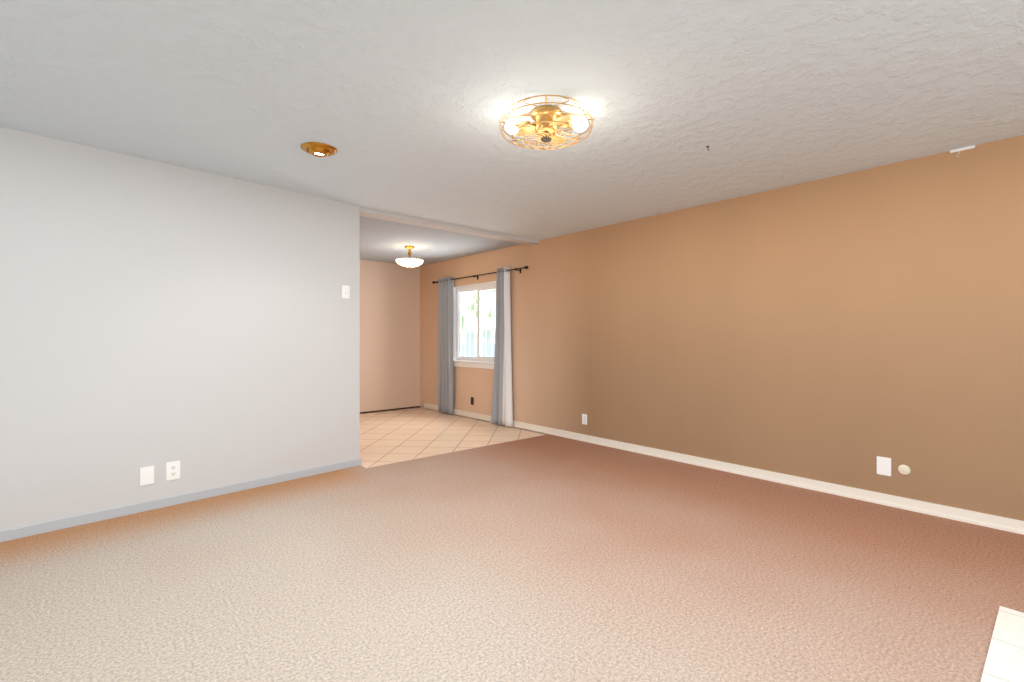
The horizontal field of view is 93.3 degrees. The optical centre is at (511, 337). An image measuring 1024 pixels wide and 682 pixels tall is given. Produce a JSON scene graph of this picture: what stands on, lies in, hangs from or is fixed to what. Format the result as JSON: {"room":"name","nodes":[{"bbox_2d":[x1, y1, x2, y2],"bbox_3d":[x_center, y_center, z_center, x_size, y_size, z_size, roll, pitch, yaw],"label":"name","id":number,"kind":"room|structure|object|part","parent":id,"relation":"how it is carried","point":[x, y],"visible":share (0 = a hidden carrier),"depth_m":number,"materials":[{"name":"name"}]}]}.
{"room":"empty living room","nodes":[
{"label":"empty living room","id":0,"kind":"room"},
{"bbox_2d":[0,127,359,531],"bbox_3d":[-3.312,-0.020,2.609,0.130,2.440,5.400,0,0,43],"label":"wall","id":1,"kind":"structure","parent":0,"point":[202,327],"depth_m":3.41,"materials":[{"name":"grey paint"}]},
{"bbox_2d":[140,466,153,485],"bbox_3d":[-2.534,0.960,3.355,0.006,0.125,0.080,0,0,43],"label":"outlet","id":2,"kind":"object","parent":1,"relation":"attached to","point":[146,475],"visible":1,"depth_m":3.35,"materials":[{"name":"white plastic"}]},
{"bbox_2d":[166,461,179,480],"bbox_3d":[-2.430,0.955,3.465,0.009,0.130,0.085,0,0,43],"label":"outlet","id":3,"kind":"object","parent":1,"relation":"attached to","point":[172,470],"visible":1,"depth_m":3.46,"materials":[{"name":"white plastic"}]},
{"bbox_2d":[0,458,361,541],"bbox_3d":[-3.297,1.171,2.614,5.379,0.058,0.751,0,0,-41],"label":"baseboard","id":4,"kind":"structure","parent":1,"relation":"attached to","point":[17,533],"depth_m":3.40,"materials":[{"name":"grey wood"}]},
{"bbox_2d":[342,285,349,298],"bbox_3d":[-1.525,-0.420,4.442,0.075,0.120,0.027,0,0,-41],"label":"dimmer switch","id":5,"kind":"object","parent":1,"relation":"attached to","point":[346,291],"visible":1,"depth_m":4.44,"materials":[{"name":"white plastic"}]},
{"bbox_2d":[360,207,538,244],"bbox_3d":[-0.616,-1.221,5.424,2.420,0.038,0.160,0,0,-41],"label":"header","id":6,"kind":"object","parent":1,"relation":"attached to","point":[371,213],"visible":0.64,"depth_m":5.25,"materials":[{"name":"grey paint"}]},
{"bbox_2d":[360,260,419,411],"bbox_3d":[-2.896,-0.020,7.378,3.300,2.440,0.160,0,0,-41],"label":"wall","id":7,"kind":"structure","parent":0,"point":[389,335],"depth_m":8.02,"materials":[{"name":"beige paint"}]},
{"bbox_2d":[360,406,419,413],"bbox_3d":[-2.797,1.200,7.356,3.180,0.024,0.004,0,0,-41],"label":"trim","id":8,"kind":"structure","parent":7,"relation":"attached to","point":[389,409],"depth_m":8.02,"materials":[{"name":"brown"}]},
{"bbox_2d":[360,407,546,467],"bbox_3d":[-1.800,1.256,6.237,3.460,0.088,3.320,0,0,-41],"label":"floor","id":9,"kind":"structure","parent":0,"point":[392,436],"depth_m":6.04,"materials":[{"name":"beige tile"}]},
{"bbox_2d":[0,434,1023,681],"bbox_3d":[-0.221,1.250,1.093,7.820,0.100,7.060,0,0,-41],"label":"floor","id":10,"kind":"structure","parent":0,"point":[548,558],"depth_m":2.37,"materials":[{"name":"beige carpet"}]},
{"bbox_2d":[0,0,1023,265],"bbox_3d":[-1.220,-1.300,2.245,7.820,0.120,10.110,0,0,-41],"label":"ceiling","id":11,"kind":"structure","parent":0,"point":[401,106],"depth_m":2.45,"materials":[{"name":"white paint"}]},
{"bbox_2d":[300,142,336,156],"bbox_3d":[-1.267,-1.228,3.173,0.226,0.063,0.226,0,0,-41],"label":"recessed light","id":12,"kind":"object","parent":11,"relation":"in","point":[317,149],"visible":1,"depth_m":3.13,"materials":[{"name":"gold metal"}]},
{"bbox_2d":[395,246,422,268],"bbox_3d":[-1.389,-1.084,6.568,0.368,0.312,0.379,0,0,-41],"label":"pendant light","id":13,"kind":"object","parent":11,"relation":"hanging from","point":[409,262],"visible":1,"depth_m":6.48,"materials":[{"name":"white glass"}]},
{"bbox_3d":[-1.393,-1.006,6.572,0.368,0.092,0.368,0,0,-41],"label":"lamp shade","id":14,"kind":"part","parent":13,"relation":"part of","materials":[{"name":"beige glass"}]},
{"bbox_2d":[499,95,593,149],"bbox_3d":[0.188,-1.157,2.659,0.523,0.165,0.523,0,0,-41],"label":"fan light","id":15,"kind":"object","parent":11,"relation":"attached to","point":[548,119],"visible":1,"depth_m":2.61,"materials":[{"name":"gold metal"}]},
{"bbox_3d":[0.188,-1.181,2.659,0.324,0.118,0.324,0,0,-41],"label":"motor","id":16,"kind":"part","parent":15,"relation":"part of","materials":[{"name":"gold metal"}]},
{"bbox_2d":[420,135,1023,520],"bbox_3d":[1.669,-0.020,4.753,0.169,2.440,10.110,0,0,-41],"label":"wall","id":17,"kind":"structure","parent":0,"point":[846,329],"depth_m":3.87,"materials":[{"name":"brown paint"}]},
{"bbox_2d":[454,281,495,368],"bbox_3d":[-0.545,-0.175,7.260,0.165,1.251,1.140,0,0,-41],"label":"window","id":18,"kind":"structure","parent":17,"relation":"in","point":[474,322],"depth_m":7.35,"materials":[{"name":"glass"}]},
{"bbox_3d":[-0.520,-0.210,7.305,0.035,1.010,0.955,0,0,-41],"label":"glass","id":19,"kind":"part","parent":18,"relation":"part of","materials":[{"name":"white"}]},
{"bbox_2d":[432,266,527,283],"bbox_3d":[-0.527,-0.890,7.097,0.091,0.070,2.276,0,0,-41],"label":"curtain rod","id":20,"kind":"object","parent":17,"relation":"attached to","point":[519,270],"visible":0.85,"depth_m":6.85,"materials":[{"name":"black metal"}]},
{"bbox_2d":[438,277,453,413],"bbox_3d":[-1.054,0.123,7.662,0.078,2.146,0.398,0,0,-41],"label":"curtain","id":21,"kind":"object","parent":20,"relation":"hanging from","point":[445,341],"visible":0.96,"depth_m":7.63,"materials":[{"name":"grey fabric"}]},
{"bbox_2d":[439,268,506,282],"bbox_3d":[-0.620,-0.905,7.108,0.009,0.054,1.700,0,0,-41],"label":"grommet","id":22,"kind":"object","parent":20,"relation":"hanging from","point":[450,278],"visible":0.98,"depth_m":7.50,"materials":[{"name":"grey metal"}]},
{"bbox_2d":[491,267,512,426],"bbox_3d":[-0.147,0.123,6.617,0.078,2.146,0.450,0,0,-41],"label":"curtain","id":23,"kind":"object","parent":20,"relation":"hanging from","point":[502,411],"visible":1,"depth_m":6.59,"materials":[{"name":"grey fabric"}]},
{"bbox_2d":[424,403,1023,534],"bbox_3d":[1.657,1.161,4.636,0.020,0.078,9.630,0,0,-41],"label":"baseboard","id":24,"kind":"structure","parent":17,"relation":"attached to","point":[981,519],"depth_m":3.87,"materials":[{"name":"white wood"}]},
{"bbox_2d":[877,456,890,475],"bbox_3d":[2.675,0.925,3.474,0.006,0.130,0.085,0,0,-41],"label":"blank plate","id":25,"kind":"object","parent":17,"relation":"attached to","point":[883,465],"visible":1,"depth_m":3.47,"materials":[{"name":"white plastic"}]},
{"bbox_2d":[898,465,910,474],"bbox_3d":[2.745,0.928,3.383,0.018,0.072,0.072,0,0,-41],"label":"outlet","id":26,"kind":"object","parent":17,"relation":"attached to","point":[904,469],"visible":1,"depth_m":3.38,"materials":[{"name":"beige plastic"}]},
{"bbox_2d":[950,145,974,156],"bbox_3d":[2.944,-1.214,3.158,0.013,0.051,0.123,0,0,-41],"label":"stub","id":27,"kind":"object","parent":17,"relation":"attached to","point":[961,149],"visible":1,"depth_m":3.16,"materials":[{"name":"white"}]},
{"bbox_2d":[981,606,1023,681],"bbox_3d":[2.364,1.197,0.595,1.750,0.006,2.600,0,0,-41],"label":"floor","id":28,"kind":"structure","parent":0,"point":[1004,662],"depth_m":1.84,"materials":[{"name":"white tile"}]}
]}

